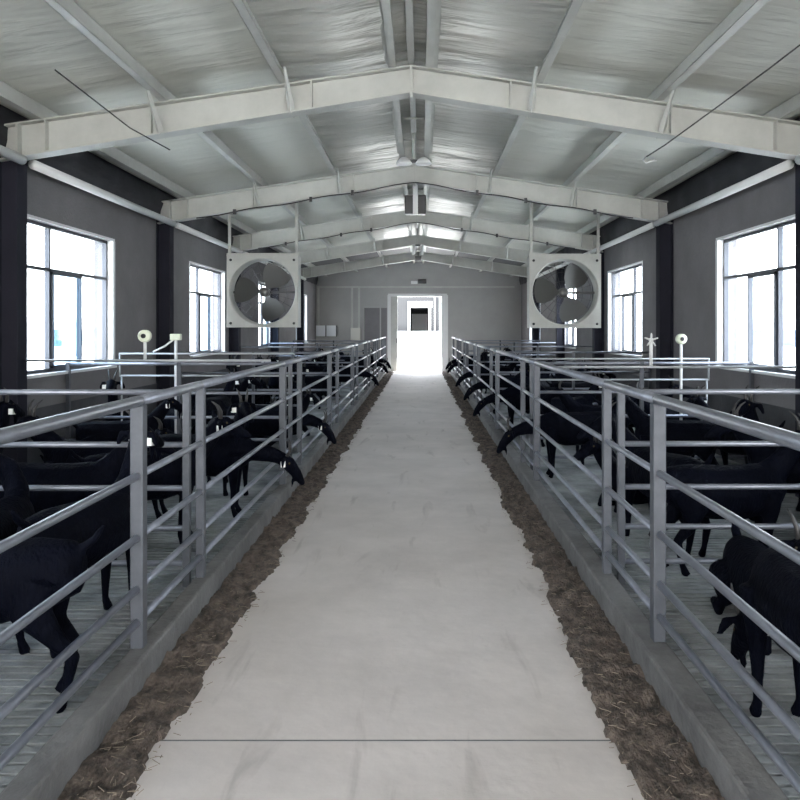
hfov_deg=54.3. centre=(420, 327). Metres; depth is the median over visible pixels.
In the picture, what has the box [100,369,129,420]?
goat
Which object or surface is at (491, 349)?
gate
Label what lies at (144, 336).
pipe fitting
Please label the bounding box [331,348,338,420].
gate
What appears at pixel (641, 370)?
divider
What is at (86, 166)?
trim
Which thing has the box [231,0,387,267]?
purlin
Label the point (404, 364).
ground
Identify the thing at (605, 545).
railing
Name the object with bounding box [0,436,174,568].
goat
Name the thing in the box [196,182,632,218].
power cable
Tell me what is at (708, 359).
loop
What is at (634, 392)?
gate
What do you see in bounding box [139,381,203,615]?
gate
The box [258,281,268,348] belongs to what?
window
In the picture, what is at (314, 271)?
steel frame
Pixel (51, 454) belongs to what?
goat
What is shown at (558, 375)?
goat
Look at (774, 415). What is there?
baseboard
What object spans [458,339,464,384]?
railing
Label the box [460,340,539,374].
divider
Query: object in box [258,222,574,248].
power cable
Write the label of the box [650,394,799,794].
railing
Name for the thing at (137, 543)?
railing
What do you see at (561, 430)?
goat
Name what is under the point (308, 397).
goat
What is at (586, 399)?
goat
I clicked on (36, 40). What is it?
ceiling
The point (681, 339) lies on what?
post
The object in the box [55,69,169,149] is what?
wire
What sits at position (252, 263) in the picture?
grille
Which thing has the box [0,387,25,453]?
goat
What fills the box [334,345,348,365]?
goat
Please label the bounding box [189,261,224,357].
window
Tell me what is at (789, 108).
purlin
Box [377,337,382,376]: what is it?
railing
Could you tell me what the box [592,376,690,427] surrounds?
goat
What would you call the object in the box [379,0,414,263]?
purlin
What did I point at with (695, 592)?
floor
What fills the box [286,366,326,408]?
goat
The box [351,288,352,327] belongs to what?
conduit
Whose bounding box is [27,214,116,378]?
window
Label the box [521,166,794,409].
wall
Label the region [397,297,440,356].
shed
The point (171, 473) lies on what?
goat
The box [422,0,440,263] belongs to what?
purlin
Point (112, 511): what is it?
goat
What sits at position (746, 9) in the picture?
purlin
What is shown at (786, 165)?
strut
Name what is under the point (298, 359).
gate
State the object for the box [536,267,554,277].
strut
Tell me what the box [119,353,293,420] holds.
divider
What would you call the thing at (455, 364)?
goat
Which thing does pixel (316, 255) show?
steel frame
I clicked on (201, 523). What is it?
railing
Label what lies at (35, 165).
strut
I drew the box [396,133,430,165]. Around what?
lamp
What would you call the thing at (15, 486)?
goat
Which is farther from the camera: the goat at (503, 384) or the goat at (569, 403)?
the goat at (503, 384)
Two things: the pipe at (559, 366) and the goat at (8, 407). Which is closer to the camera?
the goat at (8, 407)
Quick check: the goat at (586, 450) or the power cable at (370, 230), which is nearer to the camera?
the goat at (586, 450)
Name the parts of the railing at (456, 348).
post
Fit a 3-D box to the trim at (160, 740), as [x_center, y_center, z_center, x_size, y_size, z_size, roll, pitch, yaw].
[-0.116,1.599,3.024,1.860,0.002,0.008,0,0,0]
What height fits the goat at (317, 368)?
1.040 m
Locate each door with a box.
[363,306,386,370]
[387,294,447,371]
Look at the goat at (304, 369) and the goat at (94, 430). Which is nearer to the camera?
the goat at (94, 430)
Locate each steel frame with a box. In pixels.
[0,65,799,497]
[156,164,672,427]
[229,210,603,401]
[270,235,564,365]
[297,251,538,365]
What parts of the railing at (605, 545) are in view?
post, rail, rail, rail, rail, rail, post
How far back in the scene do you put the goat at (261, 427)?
8.79 m
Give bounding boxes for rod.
[397,139,423,140]
[401,117,431,119]
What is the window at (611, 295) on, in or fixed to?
in the wall at (695, 233)
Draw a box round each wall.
[27,166,315,409]
[316,260,520,370]
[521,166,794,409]
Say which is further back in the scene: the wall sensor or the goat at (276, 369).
the wall sensor
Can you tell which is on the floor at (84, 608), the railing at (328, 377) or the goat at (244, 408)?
the goat at (244, 408)
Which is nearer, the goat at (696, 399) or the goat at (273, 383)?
the goat at (696, 399)
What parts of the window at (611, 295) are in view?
sash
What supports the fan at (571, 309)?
hanging from the ceiling at (36, 40)
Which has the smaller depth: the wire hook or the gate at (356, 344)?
the wire hook
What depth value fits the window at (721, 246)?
8.84 m
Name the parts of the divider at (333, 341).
rail, rail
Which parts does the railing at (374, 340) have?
post, post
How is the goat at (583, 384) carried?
on the floor at (695, 592)
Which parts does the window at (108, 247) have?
sash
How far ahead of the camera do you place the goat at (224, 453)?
6.39 m
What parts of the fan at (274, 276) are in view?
hanger post, blade, blade, blade, hanger post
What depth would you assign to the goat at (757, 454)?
5.75 m
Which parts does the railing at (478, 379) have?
post, rail, rail, post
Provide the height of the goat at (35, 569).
1.014 m
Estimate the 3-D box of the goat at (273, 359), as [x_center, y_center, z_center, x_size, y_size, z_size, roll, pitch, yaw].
[-3.041,1.061,17.375,1.228,0.989,0.328,0,0,42]
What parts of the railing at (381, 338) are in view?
post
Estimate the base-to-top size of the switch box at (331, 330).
0.400 m
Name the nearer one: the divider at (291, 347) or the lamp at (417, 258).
the divider at (291, 347)
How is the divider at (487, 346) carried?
on the floor at (695, 592)
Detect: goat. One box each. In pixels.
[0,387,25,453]
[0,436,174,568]
[0,453,34,539]
[0,525,104,713]
[11,410,163,658]
[14,399,121,462]
[40,416,172,459]
[68,401,250,544]
[72,388,181,440]
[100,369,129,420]
[149,433,304,518]
[162,404,194,433]
[191,369,262,406]
[193,368,240,423]
[207,388,257,495]
[220,400,336,448]
[226,355,264,403]
[240,378,274,403]
[243,355,262,378]
[251,395,292,445]
[263,356,313,400]
[268,354,297,407]
[271,355,278,396]
[277,386,318,441]
[286,357,323,367]
[286,360,310,407]
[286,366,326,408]
[302,355,333,374]
[320,365,378,395]
[320,369,339,400]
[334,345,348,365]
[342,357,387,373]
[370,355,390,369]
[445,356,472,369]
[447,358,489,372]
[455,365,514,389]
[463,376,529,413]
[473,383,562,427]
[481,349,506,393]
[488,356,519,373]
[489,344,510,359]
[496,411,616,477]
[500,353,520,375]
[509,355,551,378]
[515,368,586,413]
[540,372,601,446]
[540,373,551,386]
[542,381,631,453]
[544,356,595,402]
[546,361,615,401]
[551,357,590,382]
[571,433,694,512]
[577,400,712,556]
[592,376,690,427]
[601,383,725,464]
[628,427,634,434]
[629,381,699,459]
[648,411,799,576]
[686,385,784,464]
[704,400,799,492]
[709,508,799,655]
[717,548,799,717]
[729,385,799,520]
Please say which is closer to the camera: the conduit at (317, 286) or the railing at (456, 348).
the railing at (456, 348)
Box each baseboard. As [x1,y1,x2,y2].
[27,350,314,462]
[521,353,794,464]
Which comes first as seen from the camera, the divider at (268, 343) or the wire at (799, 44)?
the wire at (799, 44)
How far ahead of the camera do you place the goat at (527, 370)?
11.04 m
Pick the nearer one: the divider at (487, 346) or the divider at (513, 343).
the divider at (487, 346)
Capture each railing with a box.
[0,396,146,770]
[195,361,285,577]
[297,350,331,464]
[335,344,353,422]
[356,341,367,399]
[368,339,376,386]
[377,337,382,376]
[383,337,385,369]
[453,337,457,375]
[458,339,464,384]
[465,341,475,398]
[476,344,492,420]
[495,349,524,462]
[533,360,611,573]
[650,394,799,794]
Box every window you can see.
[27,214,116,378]
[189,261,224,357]
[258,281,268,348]
[296,294,307,342]
[530,303,540,341]
[564,288,576,348]
[607,261,642,357]
[713,214,794,378]
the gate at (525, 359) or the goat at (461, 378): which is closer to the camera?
the gate at (525, 359)
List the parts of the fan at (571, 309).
hanger post, blade, blade, blade, hanger post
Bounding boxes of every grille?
[239,263,294,321]
[533,264,590,321]
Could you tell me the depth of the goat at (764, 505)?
4.89 m
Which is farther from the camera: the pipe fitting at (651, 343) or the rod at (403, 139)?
the rod at (403, 139)
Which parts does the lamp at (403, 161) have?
stem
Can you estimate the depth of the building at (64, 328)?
43.39 m
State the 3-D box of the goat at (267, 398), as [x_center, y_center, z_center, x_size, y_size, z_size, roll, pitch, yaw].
[-2.878,1.189,13.453,1.202,0.734,0.336,0,0,41]
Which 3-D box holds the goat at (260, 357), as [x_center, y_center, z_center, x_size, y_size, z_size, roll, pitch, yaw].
[-3.172,1.000,14.510,0.337,1.110,1.200,0,0,13]
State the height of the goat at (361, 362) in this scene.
0.732 m
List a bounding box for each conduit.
[317,286,514,287]
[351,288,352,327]
[358,288,359,327]
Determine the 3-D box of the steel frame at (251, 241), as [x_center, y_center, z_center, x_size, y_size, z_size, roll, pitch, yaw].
[-0.090,-0.085,15.620,7.476,4.570,0.855,0,0,0]
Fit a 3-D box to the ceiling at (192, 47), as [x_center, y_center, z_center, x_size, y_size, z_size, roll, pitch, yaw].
[-1.810,-2.339,9.070,1.080,0.238,30.140,0,0,0]
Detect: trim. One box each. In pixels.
[0,104,317,284]
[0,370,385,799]
[160,740,610,740]
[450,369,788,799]
[519,117,799,284]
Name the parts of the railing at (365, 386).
post, post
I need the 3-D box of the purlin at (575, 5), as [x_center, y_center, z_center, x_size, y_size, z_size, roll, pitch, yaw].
[1.080,-2.282,11.240,0.120,0.165,34.280,0,0,0]
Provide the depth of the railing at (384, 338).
27.97 m
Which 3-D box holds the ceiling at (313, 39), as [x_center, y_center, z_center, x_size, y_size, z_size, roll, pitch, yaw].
[-0.090,-2.504,9.070,2.360,0.252,30.140,0,0,0]
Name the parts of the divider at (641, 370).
post, rail, rail, post, rail, rail, post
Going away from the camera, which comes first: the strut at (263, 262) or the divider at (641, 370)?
the divider at (641, 370)
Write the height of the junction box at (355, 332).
0.470 m
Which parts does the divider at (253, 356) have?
rail, post, rail, rail, rail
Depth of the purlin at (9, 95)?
9.02 m
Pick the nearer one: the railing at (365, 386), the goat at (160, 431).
the goat at (160, 431)
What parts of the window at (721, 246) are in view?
sash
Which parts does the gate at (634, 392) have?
rail, rail, rail, rail, rail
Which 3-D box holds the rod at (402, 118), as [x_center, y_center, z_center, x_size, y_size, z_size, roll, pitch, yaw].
[-0.090,-2.390,8.900,0.420,0.024,0.024,0,0,0]
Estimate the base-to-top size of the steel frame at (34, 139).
4.570 m
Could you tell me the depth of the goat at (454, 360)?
24.54 m
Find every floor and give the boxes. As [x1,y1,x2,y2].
[0,371,380,792]
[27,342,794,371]
[126,372,645,799]
[455,371,799,799]
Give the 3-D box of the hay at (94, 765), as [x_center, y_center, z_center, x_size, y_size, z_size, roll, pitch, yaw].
[-1.072,1.586,14.400,0.292,0.088,27.800,0,0,0]
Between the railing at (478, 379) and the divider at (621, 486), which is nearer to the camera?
the divider at (621, 486)
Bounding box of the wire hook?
[642,156,655,163]
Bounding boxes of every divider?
[0,389,190,586]
[66,362,291,456]
[177,352,326,419]
[241,346,350,404]
[268,343,364,389]
[293,340,373,369]
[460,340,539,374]
[468,342,555,387]
[480,346,591,398]
[500,351,650,417]
[530,362,753,469]
[617,389,799,584]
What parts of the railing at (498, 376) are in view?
post, rail, rail, rail, rail, rail, post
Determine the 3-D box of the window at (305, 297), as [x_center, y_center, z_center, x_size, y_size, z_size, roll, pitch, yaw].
[-3.865,-0.310,25.030,0.170,1.600,2.360,0,0,0]
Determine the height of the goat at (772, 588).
0.732 m
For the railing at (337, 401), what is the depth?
12.56 m
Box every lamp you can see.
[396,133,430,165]
[405,185,425,214]
[412,229,422,260]
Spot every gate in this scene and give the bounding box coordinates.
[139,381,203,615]
[284,357,300,459]
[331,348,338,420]
[353,343,357,397]
[490,348,496,418]
[521,357,535,465]
[604,380,655,609]
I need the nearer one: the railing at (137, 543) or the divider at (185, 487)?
the railing at (137, 543)
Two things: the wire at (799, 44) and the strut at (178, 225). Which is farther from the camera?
the strut at (178, 225)
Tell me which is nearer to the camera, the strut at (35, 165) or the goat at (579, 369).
the strut at (35, 165)
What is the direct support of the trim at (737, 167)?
attached to the wall at (695, 233)
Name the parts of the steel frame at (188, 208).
plate, ridge plate, plate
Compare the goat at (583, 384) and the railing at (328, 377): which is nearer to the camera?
the railing at (328, 377)
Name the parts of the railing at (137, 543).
rail, rail, rail, rail, rail, post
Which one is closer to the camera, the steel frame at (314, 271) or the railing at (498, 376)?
the railing at (498, 376)
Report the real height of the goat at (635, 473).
1.014 m
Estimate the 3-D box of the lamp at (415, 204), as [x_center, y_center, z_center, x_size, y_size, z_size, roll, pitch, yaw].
[-0.090,-2.111,12.635,0.340,0.581,0.230,0,0,0]
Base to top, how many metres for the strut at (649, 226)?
0.090 m
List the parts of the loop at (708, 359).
pipe leg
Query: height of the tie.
0.060 m
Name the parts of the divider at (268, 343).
post, rail, rail, post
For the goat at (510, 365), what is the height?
0.946 m
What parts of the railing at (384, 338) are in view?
post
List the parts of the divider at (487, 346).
post, rail, rail, rail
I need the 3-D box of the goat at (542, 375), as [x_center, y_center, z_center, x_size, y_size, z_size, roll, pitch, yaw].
[2.208,1.038,15.167,1.117,1.033,0.314,0,0,-22]
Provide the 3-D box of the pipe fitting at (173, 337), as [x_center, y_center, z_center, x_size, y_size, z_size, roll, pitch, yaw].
[-2.769,0.806,8.500,0.309,1.487,0.080,0,0,0]
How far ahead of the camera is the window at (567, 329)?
19.10 m
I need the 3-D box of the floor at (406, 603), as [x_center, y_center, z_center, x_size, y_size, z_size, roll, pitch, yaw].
[-0.116,1.750,11.350,1.880,0.300,34.700,0,0,0]
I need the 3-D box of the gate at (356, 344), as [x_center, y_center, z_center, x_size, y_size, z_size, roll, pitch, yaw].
[-1.285,0.827,15.152,0.050,1.038,0.941,0,0,0]
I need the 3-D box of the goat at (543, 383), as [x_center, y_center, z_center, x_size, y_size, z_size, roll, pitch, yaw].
[2.028,1.060,13.329,0.328,0.990,1.229,0,0,25]
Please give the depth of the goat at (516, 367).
22.16 m
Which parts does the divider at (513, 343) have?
post, rail, rail, post, rail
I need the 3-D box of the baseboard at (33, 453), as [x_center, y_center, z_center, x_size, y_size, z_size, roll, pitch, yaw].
[-3.824,1.175,11.200,0.012,0.750,34.400,0,0,0]
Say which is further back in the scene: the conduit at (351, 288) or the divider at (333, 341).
the conduit at (351, 288)
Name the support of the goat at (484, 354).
on the floor at (695, 592)
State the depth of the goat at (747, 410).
6.09 m
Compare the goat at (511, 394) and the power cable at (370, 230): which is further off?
the power cable at (370, 230)
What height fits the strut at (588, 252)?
0.090 m
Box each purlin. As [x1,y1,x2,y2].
[0,80,326,275]
[44,0,357,271]
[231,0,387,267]
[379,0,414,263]
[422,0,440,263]
[449,0,583,267]
[479,0,769,271]
[510,93,799,275]
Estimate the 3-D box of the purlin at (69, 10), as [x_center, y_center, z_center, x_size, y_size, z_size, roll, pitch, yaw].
[-2.340,-2.124,11.240,0.120,0.165,34.280,0,0,0]
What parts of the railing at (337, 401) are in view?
post, rail, rail, rail, rail, rail, post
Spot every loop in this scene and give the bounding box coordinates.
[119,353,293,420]
[531,358,709,401]
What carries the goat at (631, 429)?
on the floor at (695, 592)
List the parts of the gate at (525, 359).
rail, rail, rail, rail, rail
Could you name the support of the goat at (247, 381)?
on the floor at (84, 608)
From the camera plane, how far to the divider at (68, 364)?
8.36 m
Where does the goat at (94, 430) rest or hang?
on the floor at (84, 608)
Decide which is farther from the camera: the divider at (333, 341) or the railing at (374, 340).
the divider at (333, 341)
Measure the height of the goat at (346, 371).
0.732 m
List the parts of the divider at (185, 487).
rail, rail, rail, rail, rail, post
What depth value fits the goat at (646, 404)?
8.87 m
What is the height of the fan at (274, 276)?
2.222 m
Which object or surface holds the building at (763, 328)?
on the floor
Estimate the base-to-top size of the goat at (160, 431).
0.714 m
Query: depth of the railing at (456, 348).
23.62 m
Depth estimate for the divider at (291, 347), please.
15.77 m
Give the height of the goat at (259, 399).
1.124 m
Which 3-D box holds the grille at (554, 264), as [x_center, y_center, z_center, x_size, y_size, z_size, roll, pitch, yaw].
[2.460,-0.610,13.598,1.080,1.080,0.009,0,0,0]
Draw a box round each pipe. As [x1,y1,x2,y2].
[26,359,270,361]
[559,366,795,367]
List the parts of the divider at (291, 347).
rail, rail, rail, rail, post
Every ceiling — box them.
[0,0,799,266]
[74,0,371,246]
[246,0,570,250]
[462,0,740,246]
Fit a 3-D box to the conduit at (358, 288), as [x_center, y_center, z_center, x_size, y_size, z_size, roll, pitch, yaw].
[-2.257,-0.631,28.375,0.070,1.662,0.049,0,0,0]
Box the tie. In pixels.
[405,0,418,261]
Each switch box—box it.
[316,325,326,336]
[326,325,336,336]
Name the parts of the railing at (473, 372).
post, post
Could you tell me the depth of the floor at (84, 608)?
4.21 m
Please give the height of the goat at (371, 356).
0.732 m
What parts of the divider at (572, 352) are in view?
rail, post, rail, rail, rail, post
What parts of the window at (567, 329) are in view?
sash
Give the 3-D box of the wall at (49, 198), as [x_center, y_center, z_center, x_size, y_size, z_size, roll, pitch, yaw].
[-3.950,0.090,11.200,0.240,4.220,34.400,0,0,0]
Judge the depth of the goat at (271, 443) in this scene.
9.62 m
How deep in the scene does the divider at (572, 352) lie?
12.30 m
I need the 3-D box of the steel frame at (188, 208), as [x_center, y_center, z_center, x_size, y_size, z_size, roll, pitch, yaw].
[-0.090,-0.085,11.360,7.476,4.570,0.855,0,0,0]
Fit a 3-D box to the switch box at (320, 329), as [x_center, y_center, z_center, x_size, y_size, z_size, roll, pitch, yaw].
[-3.615,0.109,28.299,0.370,0.400,0.199,0,0,0]
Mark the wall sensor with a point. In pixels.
(420, 281)
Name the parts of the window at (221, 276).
sash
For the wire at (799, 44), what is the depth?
6.51 m
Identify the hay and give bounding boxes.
[57,371,393,799]
[442,371,724,799]
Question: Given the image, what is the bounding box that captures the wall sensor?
[411,279,425,283]
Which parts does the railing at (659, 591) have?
post, rail, rail, rail, rail, rail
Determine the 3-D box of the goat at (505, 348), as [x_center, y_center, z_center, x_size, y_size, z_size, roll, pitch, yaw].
[2.152,1.019,23.130,1.160,1.073,0.326,0,0,11]
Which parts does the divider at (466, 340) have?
rail, rail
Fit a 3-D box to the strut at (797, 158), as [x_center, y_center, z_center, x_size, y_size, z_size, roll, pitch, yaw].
[3.400,-1.510,4.970,0.090,0.090,4.070,0,0,0]
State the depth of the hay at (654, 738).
3.61 m
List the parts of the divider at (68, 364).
post, rail, rail, post, rail, rail, post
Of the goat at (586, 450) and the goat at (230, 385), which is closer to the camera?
the goat at (586, 450)
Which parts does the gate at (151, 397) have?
rail, rail, rail, rail, rail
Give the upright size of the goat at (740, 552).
0.714 m
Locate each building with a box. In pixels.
[27,317,93,358]
[737,318,794,357]
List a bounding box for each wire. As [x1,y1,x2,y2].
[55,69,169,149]
[646,44,799,156]
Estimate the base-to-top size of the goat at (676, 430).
1.014 m
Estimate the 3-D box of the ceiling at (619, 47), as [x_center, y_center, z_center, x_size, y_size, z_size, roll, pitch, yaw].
[1.630,-2.339,9.070,1.080,0.238,30.140,0,0,0]
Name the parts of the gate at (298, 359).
rail, rail, rail, rail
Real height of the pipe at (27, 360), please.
0.024 m
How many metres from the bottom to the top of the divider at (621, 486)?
1.181 m
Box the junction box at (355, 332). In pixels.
[351,328,359,339]
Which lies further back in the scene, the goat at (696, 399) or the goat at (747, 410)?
the goat at (696, 399)
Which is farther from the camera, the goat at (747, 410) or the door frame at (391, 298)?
the door frame at (391, 298)
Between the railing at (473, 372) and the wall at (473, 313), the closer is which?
the railing at (473, 372)
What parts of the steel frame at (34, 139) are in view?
plate, ridge plate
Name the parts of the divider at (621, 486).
post, rail, rail, rail, rail, rail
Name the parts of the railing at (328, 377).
post, rail, rail, rail, rail, rail, post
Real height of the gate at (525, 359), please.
1.038 m
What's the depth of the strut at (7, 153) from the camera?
6.78 m
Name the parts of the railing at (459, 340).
post, post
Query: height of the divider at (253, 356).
1.181 m
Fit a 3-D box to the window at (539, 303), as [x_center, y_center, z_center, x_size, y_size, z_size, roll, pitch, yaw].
[3.685,-0.310,25.005,0.170,1.600,2.410,0,0,0]
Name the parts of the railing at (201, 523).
post, rail, rail, rail, rail, rail, post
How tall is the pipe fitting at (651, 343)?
0.305 m
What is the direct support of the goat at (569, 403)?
on the floor at (695, 592)
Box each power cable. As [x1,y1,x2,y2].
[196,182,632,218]
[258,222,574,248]
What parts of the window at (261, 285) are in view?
sash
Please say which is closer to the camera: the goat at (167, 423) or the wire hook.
the wire hook
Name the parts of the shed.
door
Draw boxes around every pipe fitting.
[138,330,151,359]
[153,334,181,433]
[645,333,657,365]
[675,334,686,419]
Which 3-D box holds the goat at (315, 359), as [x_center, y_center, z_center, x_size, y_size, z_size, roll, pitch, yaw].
[-2.867,1.072,18.376,1.200,0.966,0.320,0,0,-26]
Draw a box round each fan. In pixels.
[226,203,300,326]
[527,202,600,327]
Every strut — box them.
[0,145,26,164]
[28,160,175,225]
[175,222,242,252]
[243,251,280,267]
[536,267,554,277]
[553,251,589,269]
[590,222,654,253]
[653,160,793,226]
[795,154,799,164]
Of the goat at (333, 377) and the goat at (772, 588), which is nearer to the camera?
the goat at (772, 588)

